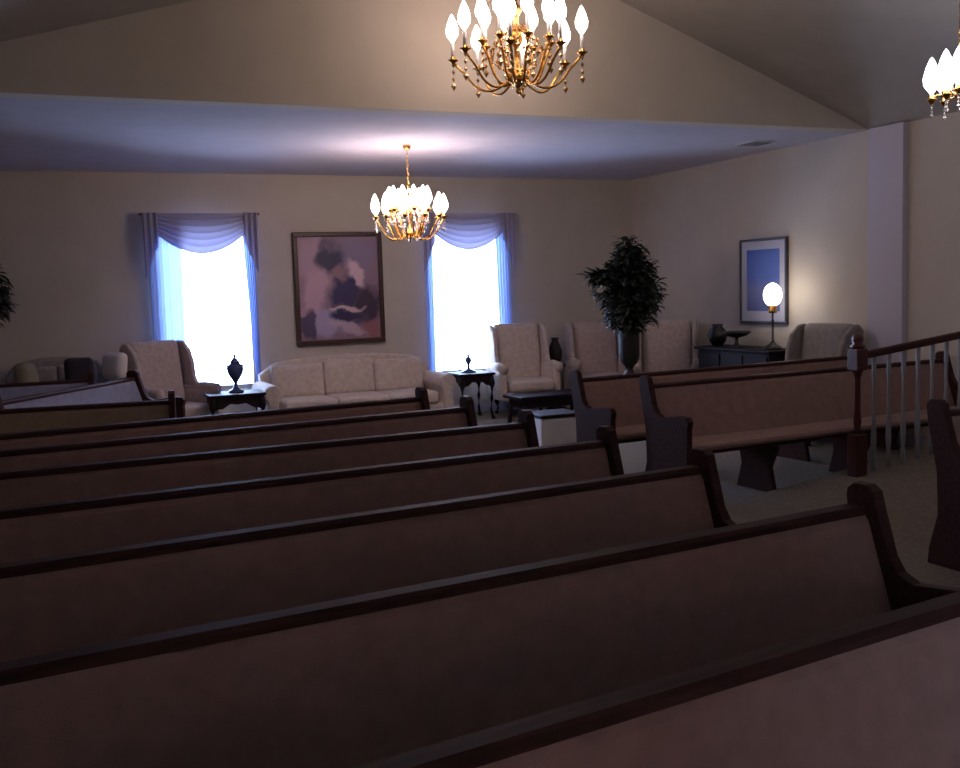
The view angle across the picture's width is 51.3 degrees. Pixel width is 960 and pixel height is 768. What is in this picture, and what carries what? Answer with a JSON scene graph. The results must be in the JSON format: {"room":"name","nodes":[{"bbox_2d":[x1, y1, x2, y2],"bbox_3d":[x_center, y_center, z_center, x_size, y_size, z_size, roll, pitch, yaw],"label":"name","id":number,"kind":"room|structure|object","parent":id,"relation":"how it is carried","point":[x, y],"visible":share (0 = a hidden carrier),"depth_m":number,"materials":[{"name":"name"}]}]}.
{"room":"funeral home chapel","nodes":[
{"label":"funeral home chapel","id":0,"kind":"room"},
{"bbox_2d":[0,170,631,413],"bbox_3d":[-2.069,-1.161,12.880,9.680,3.390,0.200,-4,6,-23],"label":"wall","id":1,"kind":"structure","parent":0,"point":[72,242],"depth_m":12.52,"materials":[{"name":"beige paint"}]},
{"bbox_2d":[138,212,260,380],"bbox_3d":[-3.327,-0.740,12.146,1.420,2.650,0.217,-4,6,-23],"label":"window curtain","id":2,"kind":"object","parent":1,"relation":"hanging from","point":[165,235],"visible":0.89,"depth_m":11.95,"materials":[{"name":"fabric"}]},
{"bbox_2d":[221,307,256,390],"bbox_3d":[-3.346,-0.868,12.284,1.270,1.960,0.190,-4,6,-23],"label":"window","id":3,"kind":"structure","parent":1,"relation":"in","point":[245,386],"depth_m":12.55,"materials":[{"name":"white paint"}]},
{"bbox_2d":[291,232,385,345],"bbox_3d":[-1.804,-1.232,12.847,1.170,1.430,0.060,-4,6,-23],"label":"framed painting","id":4,"kind":"object","parent":1,"relation":"attached to","point":[338,276],"visible":1,"depth_m":12.83,"materials":[{"name":"paint"}]},
{"bbox_2d":[436,283,498,372],"bbox_3d":[-0.196,-1.095,13.621,1.270,1.960,0.190,-4,6,-23],"label":"window","id":5,"kind":"structure","parent":1,"relation":"in","point":[484,369],"depth_m":13.75,"materials":[{"name":"white paint"}]},
{"bbox_2d":[421,213,514,406],"bbox_3d":[-0.140,-0.970,13.499,1.400,2.650,0.217,-4,6,-23],"label":"window curtain","id":6,"kind":"object","parent":1,"relation":"hanging from","point":[468,231],"visible":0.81,"depth_m":13.35,"materials":[{"name":"fabric"}]},
{"bbox_2d":[454,402,519,412],"bbox_3d":[-1.975,0.474,12.936,9.280,0.120,0.018,-4,6,-23],"label":"baseboard","id":7,"kind":"structure","parent":1,"relation":"attached to","point":[485,407],"depth_m":13.82,"materials":[{"name":"wood"}]},
{"bbox_2d":[0,97,854,179],"bbox_3d":[-1.247,-2.572,10.705,9.680,0.180,4.620,-4,6,-23],"label":"ceiling","id":8,"kind":"structure","parent":0,"point":[36,134],"depth_m":10.13,"materials":[{"name":"paint"}]},
{"bbox_2d":[371,145,447,242],"bbox_3d":[-0.743,-1.959,10.326,0.800,0.999,0.803,-4,6,-23],"label":"chandelier","id":9,"kind":"object","parent":8,"relation":"hanging from","point":[422,197],"visible":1,"depth_m":10.22,"materials":[{"name":"gold metal"}]},
{"bbox_2d":[735,140,776,146],"bbox_3d":[3.014,-2.631,10.941,0.300,0.016,0.340,-4,6,-23],"label":"ceiling vent","id":10,"kind":"object","parent":8,"relation":"in","point":[754,143],"visible":1,"depth_m":10.89,"materials":[{"name":"grey metal"}]},
{"bbox_2d":[0,0,868,132],"bbox_3d":[-0.321,-3.039,8.445,9.280,1.480,0.180,-4,6,-23],"label":"wall","id":11,"kind":"structure","parent":0,"point":[372,56],"depth_m":8.18,"materials":[{"name":"beige paint"}]},
{"bbox_2d":[0,0,959,128],"bbox_3d":[1.925,-2.665,3.220,9.680,1.730,11.580,-4,6,-23],"label":"ceiling","id":12,"kind":"structure","parent":0,"point":[866,62],"depth_m":8.67,"materials":[{"name":"paint"}]},
{"bbox_2d":[446,0,587,98],"bbox_3d":[0.267,-2.903,7.520,1.003,1.437,1.003,-3,6,-14],"label":"chandelier","id":13,"kind":"object","parent":12,"relation":"hanging from","point":[519,36],"visible":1,"depth_m":7.48,"materials":[{"name":"gold metal"}]},
{"bbox_2d":[923,2,959,120],"bbox_3d":[3.158,-2.391,6.568,0.440,1.246,0.438,-4,6,-23],"label":"chandelier","id":14,"kind":"object","parent":12,"relation":"hanging from","point":[942,77],"visible":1,"depth_m":6.54,"materials":[{"name":"white glass"}]},
{"bbox_2d":[476,405,959,587],"bbox_3d":[1.141,1.201,5.721,9.680,0.150,16.200,-4,6,-23],"label":"floor","id":15,"kind":"structure","parent":0,"point":[741,508],"depth_m":8.65,"materials":[{"name":"carpet"}]},
{"bbox_2d":[0,258,18,327],"bbox_3d":[-5.457,-0.285,10.733,1.092,2.269,0.970,-4,6,-23],"label":"potted plant","id":16,"kind":"object","parent":15,"relation":"on","point":[5,304],"visible":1,"depth_m":10.74,"materials":[{"name":"green plant"}]},
{"bbox_2d":[0,372,93,399],"bbox_3d":[-4.590,0.432,9.742,1.610,0.975,0.620,-4,6,-23],"label":"pew","id":17,"kind":"object","parent":15,"relation":"on","point":[10,390],"visible":0.28,"depth_m":10.01,"materials":[{"name":"fabric"}]},
{"bbox_2d":[5,357,107,383],"bbox_3d":[-4.686,0.252,11.154,1.269,1.070,0.870,-4,6,-23],"label":"sofa","id":18,"kind":"object","parent":15,"relation":"on","point":[51,368],"visible":0.15,"depth_m":11.32,"materials":[{"name":"beige fabric"}]},
{"bbox_2d":[14,362,38,382],"bbox_3d":[-4.894,-0.093,10.791,0.191,0.270,0.270,-1,5,6],"label":"throw pillow","id":19,"kind":"object","parent":18,"relation":"on","point":[23,372],"visible":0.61,"depth_m":10.68,"materials":[{"name":"beige fabric"}]},
{"bbox_2d":[37,366,57,381],"bbox_3d":[-4.982,0.083,11.286,0.420,0.562,0.251,-4,6,-23],"label":"cushion","id":20,"kind":"object","parent":18,"relation":"on","point":[46,373],"depth_m":11.26,"materials":[{"name":"beige fabric"}]},
{"bbox_2d":[57,364,97,383],"bbox_3d":[-4.597,0.055,11.450,0.420,0.562,0.251,-4,6,-23],"label":"cushion","id":21,"kind":"object","parent":18,"relation":"on","point":[60,367],"depth_m":11.35,"materials":[{"name":"fabric"}]},
{"bbox_2d":[64,357,93,379],"bbox_3d":[-4.415,-0.140,11.015,0.298,0.300,0.190,-5,6,-29],"label":"throw pillow","id":22,"kind":"object","parent":18,"relation":"on","point":[74,368],"visible":0.63,"depth_m":10.94,"materials":[{"name":"black fabric"}]},
{"bbox_2d":[102,352,127,378],"bbox_3d":[-4.061,-0.201,11.119,0.299,0.300,0.191,1,6,28],"label":"throw pillow","id":23,"kind":"object","parent":18,"relation":"on","point":[114,364],"visible":0.92,"depth_m":11.04,"materials":[{"name":"white fabric"}]},
{"bbox_2d":[0,390,175,433],"bbox_3d":[-3.274,0.612,7.421,1.977,0.975,0.620,-3,6,-15],"label":"pew","id":24,"kind":"object","parent":15,"relation":"on","point":[12,420],"visible":0.36,"depth_m":7.66,"materials":[{"name":"brown wood"}]},
{"bbox_2d":[0,370,185,417],"bbox_3d":[-3.496,0.451,9.182,0.620,0.975,2.286,-1,6,10],"label":"pew","id":25,"kind":"object","parent":15,"relation":"on","point":[131,388],"visible":0.29,"depth_m":9.52,"materials":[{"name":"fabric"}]},
{"bbox_2d":[119,340,221,416],"bbox_3d":[-3.527,0.122,11.430,0.800,1.226,0.876,3,7,39],"label":"chair","id":26,"kind":"object","parent":15,"relation":"on","point":[163,366],"visible":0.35,"depth_m":11.54,"materials":[{"name":"fabric"}]},
{"bbox_2d":[185,401,211,416],"bbox_3d":[-3.451,0.310,11.391,0.620,0.162,0.602,3,7,39],"label":"seat cushion","id":27,"kind":"object","parent":26,"relation":"on","point":[192,408],"depth_m":11.28,"materials":[{"name":"fabric"}]},
{"bbox_2d":[0,387,429,449],"bbox_3d":[-1.886,0.660,6.460,3.694,0.975,0.620,-5,6,-29],"label":"pew","id":28,"kind":"object","parent":15,"relation":"on","point":[57,436],"visible":0.3,"depth_m":6.72,"materials":[{"name":"wood"}]},
{"bbox_2d":[203,389,265,414],"bbox_3d":[-2.812,0.400,11.509,0.640,0.610,0.500,-4,6,-23],"label":"side table","id":29,"kind":"object","parent":15,"relation":"on","point":[255,398],"visible":0.58,"depth_m":11.30,"materials":[{"name":"brown wood"}]},
{"bbox_2d":[224,354,245,392],"bbox_3d":[-2.802,-0.124,11.449,0.196,0.445,0.196,0,6,21],"label":"urn","id":30,"kind":"object","parent":29,"relation":"on","point":[234,369],"visible":1,"depth_m":11.40,"materials":[{"name":"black ceramic"}]},
{"bbox_2d":[0,396,477,470],"bbox_3d":[-1.568,0.719,5.747,3.716,0.975,0.620,-5,6,-28],"label":"pew","id":31,"kind":"object","parent":15,"relation":"on","point":[464,415],"visible":0.23,"depth_m":6.02,"materials":[{"name":"wood"}]},
{"bbox_2d":[0,409,538,507],"bbox_3d":[-1.257,0.783,4.973,3.692,0.975,0.620,-4,6,-25],"label":"pew","id":32,"kind":"object","parent":15,"relation":"on","point":[31,486],"visible":0.31,"depth_m":5.19,"materials":[{"name":"wood"}]},
{"bbox_2d":[0,425,623,563],"bbox_3d":[-0.866,0.851,4.136,3.738,0.975,0.620,-5,6,-27],"label":"pew","id":33,"kind":"object","parent":15,"relation":"on","point":[27,532],"visible":0.31,"depth_m":4.33,"materials":[{"name":"wood"}]},
{"bbox_2d":[252,353,455,410],"bbox_3d":[-1.553,0.105,12.393,2.389,0.930,0.870,-4,6,-23],"label":"sofa","id":34,"kind":"object","parent":15,"relation":"on","point":[347,377],"visible":0.66,"depth_m":12.43,"materials":[{"name":"fabric"}]},
{"bbox_2d":[270,363,324,396],"bbox_3d":[-2.257,-0.034,12.351,0.653,0.424,0.229,-4,6,-23],"label":"cushion","id":35,"kind":"object","parent":34,"relation":"on","point":[293,379],"depth_m":12.27,"materials":[{"name":"fabric"}]},
{"bbox_2d":[279,395,337,408],"bbox_3d":[-2.104,0.244,12.074,0.640,0.164,0.700,-4,6,-23],"label":"seat cushion","id":36,"kind":"object","parent":34,"relation":"on","point":[287,401],"depth_m":11.84,"materials":[{"name":"fabric"}]},
{"bbox_2d":[322,358,374,394],"bbox_3d":[-1.657,-0.093,12.605,0.653,0.453,0.233,-4,6,-23],"label":"cushion","id":37,"kind":"object","parent":34,"relation":"on","point":[339,375],"depth_m":12.51,"materials":[{"name":"fabric"}]},
{"bbox_2d":[326,391,388,402],"bbox_3d":[-1.517,0.201,12.324,0.640,0.164,0.700,-4,6,-23],"label":"seat cushion","id":38,"kind":"object","parent":34,"relation":"on","point":[339,396],"depth_m":12.11,"materials":[{"name":"fabric"}]},
{"bbox_2d":[373,357,423,390],"bbox_3d":[-1.057,-0.121,12.861,0.653,0.424,0.229,-4,6,-23],"label":"cushion","id":39,"kind":"object","parent":34,"relation":"on","point":[389,373],"depth_m":12.77,"materials":[{"name":"fabric"}]},
{"bbox_2d":[375,388,438,403],"bbox_3d":[-0.929,0.159,12.573,0.640,0.164,0.700,-4,6,-23],"label":"seat cushion","id":40,"kind":"object","parent":34,"relation":"on","point":[391,393],"depth_m":12.36,"materials":[{"name":"fabric"}]},
{"bbox_2d":[0,447,735,661],"bbox_3d":[-0.515,0.918,3.312,3.726,0.975,0.620,-5,6,-28],"label":"pew","id":41,"kind":"object","parent":15,"relation":"on","point":[51,604],"visible":0.34,"depth_m":3.49,"materials":[{"name":"wood"}]},
{"bbox_2d":[446,370,495,418],"bbox_3d":[-0.118,0.153,13.151,0.500,0.620,0.520,-4,6,-23],"label":"side table","id":42,"kind":"object","parent":15,"relation":"on","point":[463,380],"visible":0.7,"depth_m":12.96,"materials":[{"name":"brown wood"}]},
{"bbox_2d":[461,354,475,372],"bbox_3d":[-0.152,-0.276,13.080,0.200,0.250,0.200,-4,6,-23],"label":"ornament","id":43,"kind":"object","parent":42,"relation":"on","point":[468,360],"visible":1,"depth_m":13.05,"materials":[{"name":"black ceramic"}]},
{"bbox_2d":[0,481,959,767],"bbox_3d":[-0.130,0.987,2.462,3.759,0.975,0.620,-5,6,-29],"label":"pew","id":44,"kind":"object","parent":15,"relation":"on","point":[348,682],"visible":0.65,"depth_m":2.65,"materials":[{"name":"wood"}]},
{"bbox_2d":[487,322,563,413],"bbox_3d":[0.583,-0.190,13.338,0.876,1.226,0.800,-3,6,-15],"label":"chair","id":45,"kind":"object","parent":15,"relation":"on","point":[518,353],"visible":0.79,"depth_m":13.46,"materials":[{"name":"fabric"}]},
{"bbox_2d":[507,376,553,392],"bbox_3d":[0.613,0.003,13.269,0.602,0.162,0.620,-3,6,-15],"label":"seat cushion","id":46,"kind":"object","parent":45,"relation":"on","point":[515,384],"depth_m":13.00,"materials":[{"name":"fabric"}]},
{"bbox_2d":[503,389,573,422],"bbox_3d":[0.861,0.298,12.536,1.040,0.373,0.480,-4,6,-26],"label":"coffee table","id":47,"kind":"object","parent":15,"relation":"on","point":[541,399],"visible":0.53,"depth_m":12.34,"materials":[{"name":"brown wood"}]},
{"bbox_2d":[532,408,576,445],"bbox_3d":[0.727,0.504,9.963,0.460,0.455,0.420,-4,6,-23],"label":"trash can","id":48,"kind":"object","parent":15,"relation":"on","point":[553,426],"visible":0.44,"depth_m":9.77,"materials":[{"name":"plastic"}]},
{"bbox_2d":[547,364,565,409],"bbox_3d":[1.046,0.044,13.774,0.270,0.625,0.267,-4,6,-23],"label":"pedestal","id":49,"kind":"object","parent":15,"relation":"on","point":[557,407],"visible":0.11,"depth_m":13.73,"materials":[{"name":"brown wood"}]},
{"bbox_2d":[549,337,561,361],"bbox_3d":[1.030,-0.451,13.727,0.200,0.370,0.200,-4,6,-23],"label":"vase","id":50,"kind":"object","parent":49,"relation":"on","point":[555,351],"visible":0.8,"depth_m":13.66,"materials":[{"name":"black ceramic"}]},
{"bbox_2d":[564,319,625,388],"bbox_3d":[1.634,-0.258,13.697,0.876,1.226,0.800,-2,6,-7],"label":"chair","id":51,"kind":"object","parent":15,"relation":"on","point":[591,349],"visible":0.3,"depth_m":13.86,"materials":[{"name":"fabric"}]},
{"bbox_2d":[582,372,621,377],"bbox_3d":[1.651,-0.064,13.626,0.602,0.162,0.620,-2,5,-7],"label":"seat cushion","id":52,"kind":"object","parent":51,"relation":"on","point":[584,374],"depth_m":13.54,"materials":[{"name":"fabric"}]},
{"bbox_2d":[353,591,959,767],"bbox_3d":[0.225,1.053,1.654,3.772,0.975,0.620,-5,6,-30],"label":"pew","id":53,"kind":"object","parent":15,"relation":"on","point":[882,690],"visible":1,"depth_m":2.09,"materials":[{"name":"wood"}]},
{"bbox_2d":[633,319,698,372],"bbox_3d":[2.412,-0.206,12.901,0.876,1.226,0.800,-1,6,11],"label":"chair","id":54,"kind":"object","parent":15,"relation":"on","point":[670,346],"visible":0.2,"depth_m":13.06,"materials":[{"name":"fabric"}]},
{"bbox_2d":[570,356,898,461],"bbox_3d":[2.444,0.263,9.187,3.432,0.975,0.620,-5,6,-28],"label":"pew","id":55,"kind":"object","parent":15,"relation":"on","point":[615,401],"visible":0.34,"depth_m":8.74,"materials":[{"name":"wood"}]},
{"bbox_2d":[694,344,785,367],"bbox_3d":[3.146,0.024,11.794,0.505,0.910,1.400,-4,6,-23],"label":"sideboard","id":56,"kind":"object","parent":15,"relation":"on","point":[709,355],"visible":0.27,"depth_m":11.66,"materials":[{"name":"brown wood"}]},
{"bbox_2d":[708,324,726,345],"bbox_3d":[2.921,-0.605,12.301,0.240,0.260,0.240,-4,6,-23],"label":"vase","id":57,"kind":"object","parent":56,"relation":"on","point":[716,337],"visible":0.95,"depth_m":12.22,"materials":[{"name":"black ceramic"}]},
{"bbox_2d":[722,331,750,346],"bbox_3d":[3.061,-0.536,11.930,0.340,0.185,0.338,-4,6,-23],"label":"footed bowl","id":58,"kind":"object","parent":56,"relation":"on","point":[734,334],"visible":1,"depth_m":11.85,"materials":[{"name":"black metal"}]},
{"bbox_2d":[763,283,782,349],"bbox_3d":[3.292,-0.761,11.247,0.220,0.748,0.220,-4,6,-23],"label":"table lamp","id":59,"kind":"object","parent":56,"relation":"on","point":[772,295],"visible":1,"depth_m":11.18,"materials":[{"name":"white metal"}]},
{"bbox_2d":[639,351,957,491],"bbox_3d":[2.953,0.316,8.471,3.446,0.975,0.620,-5,6,-26],"label":"pew","id":60,"kind":"object","parent":15,"relation":"on","point":[752,415],"visible":0.75,"depth_m":8.26,"materials":[{"name":"wood"}]},
{"bbox_2d":[785,323,863,445],"bbox_3d":[3.466,-0.015,10.553,0.800,1.226,0.876,-5,6,-29],"label":"chair","id":61,"kind":"object","parent":15,"relation":"on","point":[810,340],"visible":0.1,"depth_m":10.65,"materials":[{"name":"beige fabric"}]},
{"bbox_2d":[750,446,937,546],"bbox_3d":[3.802,0.690,7.535,2.870,0.355,1.900,-4,6,-23],"label":"ramp","id":62,"kind":"object","parent":15,"relation":"on","point":[909,488],"depth_m":7.60,"materials":[{"name":"carpet"}]},
{"bbox_2d":[847,331,959,477],"bbox_3d":[3.853,0.093,8.327,1.960,1.210,0.120,-4,6,-23],"label":"ramp railing","id":63,"kind":"object","parent":62,"relation":"on","point":[858,356],"visible":0.82,"depth_m":8.06,"materials":[{"name":"red wood"}]},
{"bbox_2d":[926,399,959,571],"bbox_3d":[4.138,0.494,6.211,3.020,0.975,0.620,-4,6,-23],"label":"pew","id":64,"kind":"object","parent":15,"relation":"on","point":[944,422],"visible":1,"depth_m":5.78,"materials":[{"name":"wood"}]},
{"bbox_3d":[1.789,0.210,11.924,0.340,0.600,0.337,-4,6,-23],"label":"plant stand","id":65,"kind":"object","parent":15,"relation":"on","visible":0},
{"bbox_2d":[576,235,669,373],"bbox_3d":[1.725,-0.910,11.765,1.222,1.664,0.950,-4,6,-23],"label":"potted plant","id":66,"kind":"object","parent":65,"relation":"on","point":[632,293],"visible":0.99,"depth_m":11.63,"materials":[{"name":"green plant"}]},
{"bbox_2d":[631,111,959,435],"bbox_3d":[5.481,-0.792,7.317,0.200,3.240,16.000,-4,6,-23],"label":"wall","id":67,"kind":"structure","parent":0,"point":[693,221],"depth_m":11.17,"materials":[{"name":"beige paint"}]},
{"bbox_2d":[739,236,788,323],"bbox_3d":[3.368,-1.223,11.892,0.045,1.010,0.850,-4,6,-23],"label":"framed print","id":68,"kind":"object","parent":67,"relation":"attached to","point":[763,262],"visible":1,"depth_m":11.90,"materials":[{"name":"paper"}]},
{"bbox_2d":[867,122,907,444],"bbox_3d":[4.123,-0.994,10.134,0.070,3.190,0.460,-4,6,-23],"label":"column","id":69,"kind":"structure","parent":67,"relation":"attached to","point":[888,144],"depth_m":10.04,"materials":[{"name":"white paint"}]},
{"bbox_2d":[905,433,929,446],"bbox_3d":[5.394,0.760,7.506,0.018,0.120,15.780,-4,6,-23],"label":"baseboard","id":70,"kind":"structure","parent":67,"relation":"attached to","point":[910,438],"depth_m":9.96,"materials":[{"name":"wood"}]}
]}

